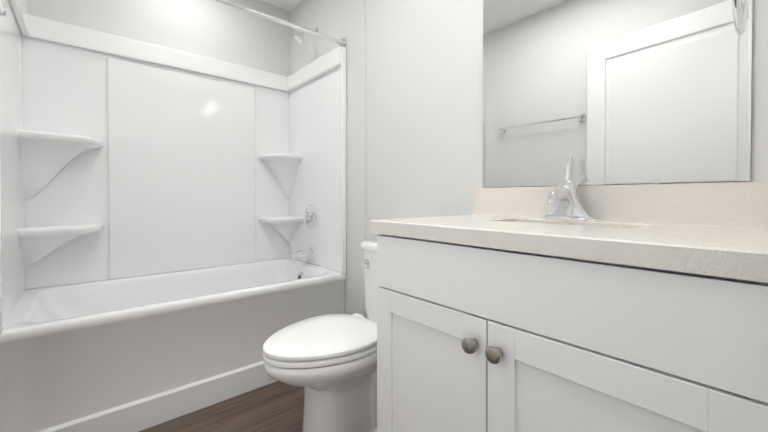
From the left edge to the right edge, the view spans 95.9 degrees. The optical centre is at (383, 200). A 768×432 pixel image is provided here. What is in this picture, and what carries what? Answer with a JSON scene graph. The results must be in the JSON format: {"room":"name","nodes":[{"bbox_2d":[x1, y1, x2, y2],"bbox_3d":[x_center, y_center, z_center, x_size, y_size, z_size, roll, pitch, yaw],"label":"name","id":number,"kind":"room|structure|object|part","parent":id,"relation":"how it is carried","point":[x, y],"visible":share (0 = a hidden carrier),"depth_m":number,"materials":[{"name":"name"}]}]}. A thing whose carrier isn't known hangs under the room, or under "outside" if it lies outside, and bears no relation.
{"room":"bathroom","nodes":[
{"label":"bathroom","id":0,"kind":"room"},
{"bbox_2d":[25,0,289,76],"bbox_3d":[-1.327,-0.255,2.285,1.490,2.440,0.120,-1,1,-41],"label":"wall","id":1,"kind":"structure","parent":0,"point":[211,29],"depth_m":2.27,"materials":[{"name":"white paint"}]},
{"bbox_2d":[139,381,303,431],"bbox_3d":[-0.063,1.032,0.837,1.730,0.100,3.987,-1,1,-41],"label":"floor","id":2,"kind":"structure","parent":0,"point":[277,406],"depth_m":1.57,"materials":[{"name":"wood"}]},
{"bbox_2d":[0,0,346,431],"bbox_3d":[-1.040,0.014,1.946,1.476,1.910,0.772,-1,1,-41],"label":"bathtub","id":3,"kind":"object","parent":2,"relation":"on","point":[173,233],"visible":0.94,"depth_m":1.93,"materials":[{"name":"white plastic"}]},
{"bbox_2d":[263,240,378,431],"bbox_3d":[-0.140,0.588,1.467,0.744,0.775,0.392,-1,1,-41],"label":"toilet","id":4,"kind":"object","parent":2,"relation":"on","point":[328,363],"visible":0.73,"depth_m":1.31,"materials":[{"name":"white ceramic"}]},
{"bbox_3d":[-0.239,0.547,1.381,0.482,0.057,0.392,-1,1,-41],"label":"seat","id":5,"kind":"part","parent":4,"relation":"part of","materials":[{"name":"white plastic"}]},
{"bbox_3d":[-0.083,0.298,1.629,0.039,0.034,0.088,-1,1,-41],"label":"handle","id":6,"kind":"part","parent":4,"relation":"part of","materials":[{"name":"silver metal"}]},
{"bbox_2d":[370,156,767,431],"bbox_3d":[0.436,0.420,0.940,0.586,1.122,0.854,-1,1,-41],"label":"bathroom vanity","id":7,"kind":"object","parent":2,"relation":"on","point":[567,304],"visible":1,"depth_m":0.70,"materials":[{"name":"white paint"}]},
{"bbox_2d":[542,156,595,220],"bbox_3d":[0.536,0.013,1.058,0.189,0.312,0.160,-1,1,-41],"label":"faucet","id":8,"kind":"object","parent":7,"relation":"on","point":[565,201],"depth_m":1.07,"materials":[{"name":"silver metal"}]},
{"bbox_2d":[261,0,301,10],"bbox_3d":[-0.063,-1.507,0.807,1.730,0.100,3.987,-1,1,-41],"label":"ceiling","id":9,"kind":"structure","parent":0,"point":[289,5],"depth_m":2.59,"materials":[{"name":"white paint"}]},
{"bbox_2d":[290,0,365,317],"bbox_3d":[-0.419,-0.256,2.364,0.012,2.440,0.947,-1,1,-41],"label":"wall jog","id":10,"kind":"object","parent":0,"point":[341,19],"visible":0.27,"depth_m":2.10,"materials":[{"name":"white paint"}]},
{"bbox_2d":[294,27,318,51],"bbox_3d":[-0.528,-1.111,2.348,0.165,0.182,0.062,-1,1,-41],"label":"shower head","id":11,"kind":"object","parent":10,"relation":"attached to","point":[298,38],"visible":0.83,"depth_m":2.32},
{"bbox_2d":[366,0,767,318],"bbox_3d":[0.546,-0.244,1.348,0.120,2.440,3.987,-1,1,-41],"label":"wall","id":12,"kind":"structure","parent":0,"point":[424,108],"depth_m":1.63,"materials":[{"name":"white paint"}]},
{"bbox_2d":[483,0,752,186],"bbox_3d":[0.650,-0.512,1.125,0.008,0.924,0.751,-1,1,-41],"label":"mirror","id":13,"kind":"object","parent":12,"relation":"attached to","point":[601,92],"visible":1,"depth_m":1.06,"materials":[{"name":"clear glass"}]},
{"bbox_3d":[0.757,-0.235,0.568,0.580,2.440,0.110,-1,1,-41],"label":"wall","id":14,"kind":"structure","parent":0,"visible":0},
{"bbox_2d":[732,0,746,34],"bbox_3d":[0.578,-0.366,0.529,0.168,0.197,0.066,-1,1,-41],"label":"towel ring","id":15,"kind":"object","parent":14,"relation":"attached to","point":[739,10],"visible":1,"depth_m":0.54,"materials":[{"name":"silver metal"}]},
{"bbox_3d":[-0.672,-0.231,0.296,0.120,2.440,3.987,-1,1,-41],"label":"wall","id":16,"kind":"structure","parent":0,"visible":0},
{"bbox_2d":[0,1,7,16],"bbox_3d":[-0.990,-0.577,0.812,0.078,0.052,0.672,-1,1,-41],"label":"towel rail","id":17,"kind":"object","parent":16,"relation":"attached to","point":[3,12],"visible":1,"depth_m":1.06,"materials":[{"name":"silver metal"}]},
{"bbox_2d":[212,0,345,46],"bbox_3d":[-0.812,-0.976,1.671,1.474,0.056,0.056,-1,1,-41],"label":"rail","id":18,"kind":"object","parent":16,"relation":"attached to","point":[341,42],"visible":0.98,"depth_m":1.88,"materials":[{"name":"silver metal"}]}
]}

